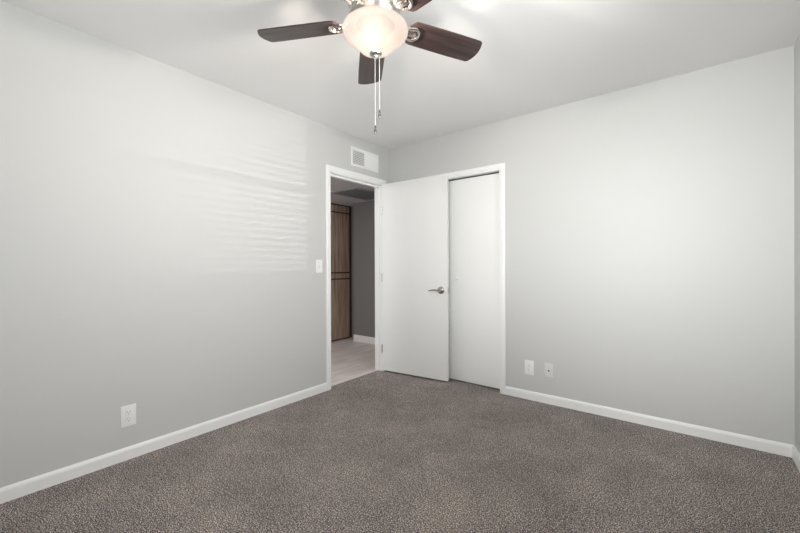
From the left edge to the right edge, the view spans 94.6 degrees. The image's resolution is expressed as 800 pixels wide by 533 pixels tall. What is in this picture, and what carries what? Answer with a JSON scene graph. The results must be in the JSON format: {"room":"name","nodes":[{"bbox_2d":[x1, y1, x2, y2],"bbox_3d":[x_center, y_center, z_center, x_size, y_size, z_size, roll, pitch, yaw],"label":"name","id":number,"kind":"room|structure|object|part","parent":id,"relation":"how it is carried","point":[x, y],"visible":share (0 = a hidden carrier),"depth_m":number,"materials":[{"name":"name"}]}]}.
{"room":"empty bedroom","nodes":[
{"label":"empty bedroom","id":0,"kind":"room"},
{"bbox_2d":[0,0,388,487],"bbox_3d":[-1.187,-0.077,2.833,0.100,2.440,4.830,0,0,38],"label":"wall","id":1,"kind":"structure","parent":0,"point":[163,226],"depth_m":2.24,"materials":[{"name":"grey paint"}]},
{"bbox_2d":[120,403,135,427],"bbox_3d":[-1.616,0.887,2.196,0.009,0.122,0.078,0,0,38],"label":"wall outlet","id":2,"kind":"object","parent":1,"relation":"attached to","point":[127,413],"visible":1,"depth_m":2.19,"materials":[{"name":"white plastic"}]},
{"bbox_2d":[0,383,326,503],"bbox_3d":[-1.605,1.109,2.205,0.013,0.073,3.018,0,0,38],"label":"baseboard","id":3,"kind":"structure","parent":1,"relation":"attached to","point":[34,484],"depth_m":2.23,"materials":[{"name":"white paint"}]},
{"bbox_2d":[316,260,322,272],"bbox_3d":[-0.725,-0.001,3.325,0.018,0.120,0.076,0,0,38],"label":"light switch","id":4,"kind":"object","parent":1,"relation":"attached to","point":[319,269],"visible":1,"depth_m":3.33,"materials":[{"name":"white plastic"}]},
{"bbox_2d":[325,164,385,390],"bbox_3d":[-0.460,0.099,3.758,0.132,2.080,0.846,0,0,38],"label":"trim","id":5,"kind":"structure","parent":1,"relation":"attached to","point":[338,173],"depth_m":3.80,"materials":[{"name":"white paint"}]},
{"bbox_2d":[351,146,377,172],"bbox_3d":[-0.357,-1.098,3.805,0.012,0.190,0.402,0,0,38],"label":"air vent","id":6,"kind":"object","parent":1,"relation":"in","point":[360,158],"visible":1,"depth_m":3.79,"materials":[{"name":"white metal"}]},
{"bbox_2d":[331,177,374,206],"bbox_3d":[-1.887,-1.007,4.859,3.500,0.100,7.000,0,0,38],"label":"ceiling","id":7,"kind":"structure","parent":0,"point":[336,184],"depth_m":4.61,"materials":[{"name":"grey paint"}]},
{"bbox_2d":[331,187,374,200],"bbox_3d":[-0.505,-0.957,4.919,0.520,0.010,0.720,0,0,38],"label":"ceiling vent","id":8,"kind":"object","parent":7,"relation":"in","point":[357,193],"visible":0.82,"depth_m":4.84,"materials":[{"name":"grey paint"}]},
{"bbox_2d":[351,200,374,337],"bbox_3d":[-0.404,0.087,5.693,2.200,2.100,0.465,0,0,38],"label":"wall","id":9,"kind":"structure","parent":0,"point":[362,213],"depth_m":5.51,"materials":[{"name":"grey paint"}]},
{"bbox_2d":[353,334,374,344],"bbox_3d":[-0.194,1.085,5.228,1.300,0.102,0.013,0,0,38],"label":"baseboard","id":10,"kind":"structure","parent":9,"relation":"attached to","point":[357,338],"depth_m":5.48,"materials":[{"name":"white paint"}]},
{"bbox_2d":[0,337,799,532],"bbox_3d":[-0.613,1.190,3.868,6.720,0.100,7.000,0,0,38],"label":"floor","id":11,"kind":"structure","parent":0,"point":[378,451],"depth_m":2.00,"materials":[{"name":"carpet"}]},
{"bbox_2d":[331,203,351,341],"bbox_3d":[-1.348,0.091,5.672,0.620,2.098,1.100,0,0,38],"label":"linen cabinet","id":12,"kind":"object","parent":11,"relation":"on","point":[341,309],"visible":0.29,"depth_m":5.73,"materials":[{"name":"brown wood"}]},
{"bbox_3d":[-0.986,-0.891,5.649,0.019,0.096,0.558,0,0,38],"label":"rail panel","id":13,"kind":"part","parent":12,"relation":"part of","materials":[{"name":"brown wood"}]},
{"bbox_3d":[-0.983,0.145,5.651,0.019,0.077,0.558,0,0,38],"label":"rail panel","id":14,"kind":"part","parent":12,"relation":"part of","materials":[{"name":"brown wood"}]},
{"bbox_3d":[-0.984,-0.368,5.650,0.019,0.910,0.558,0,0,38],"label":"cabinet door","id":15,"kind":"part","parent":12,"relation":"part of","materials":[{"name":"brown wood"}]},
{"bbox_3d":[-0.981,0.660,5.651,0.019,0.913,0.558,0,0,38],"label":"cabinet door","id":16,"kind":"part","parent":12,"relation":"part of","materials":[{"name":"brown wood"}]},
{"bbox_2d":[1,0,799,148],"bbox_3d":[0.095,-1.360,1.822,3.370,0.120,4.830,0,0,38],"label":"ceiling","id":17,"kind":"structure","parent":0,"point":[533,55],"depth_m":2.21,"materials":[{"name":"white paint"}]},
{"bbox_2d":[257,0,481,133],"bbox_3d":[-0.101,-0.935,1.573,1.032,0.727,1.034,0,0,38],"label":"ceiling fan","id":18,"kind":"object","parent":17,"relation":"hanging from","point":[375,28],"visible":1,"depth_m":1.60,"materials":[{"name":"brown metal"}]},
{"bbox_3d":[-0.449,-1.059,1.666,0.388,0.034,0.132,0,0,11],"label":"fan blade","id":19,"kind":"part","parent":18,"relation":"part of","materials":[{"name":"brown wood"}]},
{"bbox_3d":[-0.152,-1.060,1.948,0.132,0.034,0.388,0,0,-7],"label":"fan blade","id":20,"kind":"part","parent":18,"relation":"part of","materials":[{"name":"brown wood"}]},
{"bbox_3d":[-0.107,-0.760,1.596,0.004,0.318,0.004,0,0,38],"label":"pull chain","id":21,"kind":"part","parent":18,"relation":"part of","materials":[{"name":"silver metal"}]},
{"bbox_3d":[-0.106,-0.984,1.602,0.283,0.122,0.283,0,0,38],"label":"lamp shade","id":22,"kind":"part","parent":18,"relation":"part of","materials":[{"name":"white glass"}]},
{"bbox_3d":[-0.089,-0.795,1.602,0.004,0.249,0.004,0,0,38],"label":"pull chain","id":23,"kind":"part","parent":18,"relation":"part of","materials":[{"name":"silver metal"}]},
{"bbox_3d":[0.134,-1.060,1.349,0.132,0.034,0.388,0,0,-43],"label":"fan blade","id":24,"kind":"part","parent":18,"relation":"part of","materials":[{"name":"brown wood"}]},
{"bbox_3d":[0.209,-1.061,1.752,0.388,0.034,0.132,0,0,-25],"label":"fan blade","id":25,"kind":"part","parent":18,"relation":"part of","materials":[{"name":"brown wood"}]},
{"bbox_2d":[389,45,794,444],"bbox_3d":[1.197,-0.086,3.142,3.270,2.440,0.100,0,0,38],"label":"wall","id":26,"kind":"structure","parent":0,"point":[649,227],"depth_m":2.59,"materials":[{"name":"grey paint"}]},
{"bbox_2d":[381,175,448,380],"bbox_3d":[0.128,0.114,3.791,0.785,2.014,0.092,0,0,32],"label":"door","id":27,"kind":"structure","parent":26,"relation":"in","point":[415,213],"depth_m":3.78,"materials":[{"name":"white paint"}]},
{"bbox_3d":[0.354,0.234,3.631,0.156,0.074,0.057,0,0,32],"label":"lever handle","id":28,"kind":"part","parent":27,"relation":"part of","materials":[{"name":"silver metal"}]},
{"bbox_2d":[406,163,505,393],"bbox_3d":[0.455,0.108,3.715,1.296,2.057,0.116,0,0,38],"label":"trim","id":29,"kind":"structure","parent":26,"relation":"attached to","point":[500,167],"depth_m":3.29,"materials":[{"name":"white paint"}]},
{"bbox_2d":[448,172,498,180],"bbox_3d":[0.472,-0.861,3.740,1.180,0.008,0.045,0,0,38],"label":"trim","id":30,"kind":"structure","parent":26,"relation":"attached to","point":[494,172],"depth_m":3.52,"materials":[{"name":"grey wood"}]},
{"bbox_2d":[448,173,499,388],"bbox_3d":[0.464,0.134,3.728,1.178,1.977,0.065,0,0,38],"label":"door","id":31,"kind":"structure","parent":26,"relation":"in","point":[474,282],"depth_m":3.53,"materials":[{"name":"white paint"}]},
{"bbox_2d":[525,360,533,375],"bbox_3d":[1.102,0.863,3.151,0.078,0.122,0.009,0,0,38],"label":"wall outlet","id":32,"kind":"object","parent":26,"relation":"attached to","point":[529,365],"visible":1,"depth_m":3.15,"materials":[{"name":"white plastic"}]},
{"bbox_2d":[544,363,552,377],"bbox_3d":[1.229,0.858,3.049,0.070,0.115,0.013,0,0,38],"label":"cable plate","id":33,"kind":"object","parent":26,"relation":"attached to","point":[548,366],"visible":1,"depth_m":3.05,"materials":[{"name":"white plastic"}]},
{"bbox_2d":[505,386,793,457],"bbox_3d":[1.636,1.097,2.730,1.776,0.073,0.013,0,0,38],"label":"baseboard","id":34,"kind":"structure","parent":26,"relation":"attached to","point":[760,444],"depth_m":2.57,"materials":[{"name":"white paint"}]},
{"bbox_2d":[794,34,799,452],"bbox_3d":[1.134,-0.082,0.534,0.150,2.440,4.080,0,0,38],"label":"wall","id":35,"kind":"structure","parent":0,"point":[797,43],"depth_m":2.13,"materials":[{"name":"grey paint"}]},
{"bbox_2d":[792,445,799,471],"bbox_3d":[1.120,1.102,0.645,0.013,0.073,3.930,0,0,38],"label":"baseboard","id":36,"kind":"structure","parent":35,"relation":"attached to","point":[795,454],"depth_m":2.11,"materials":[{"name":"white paint"}]}
]}

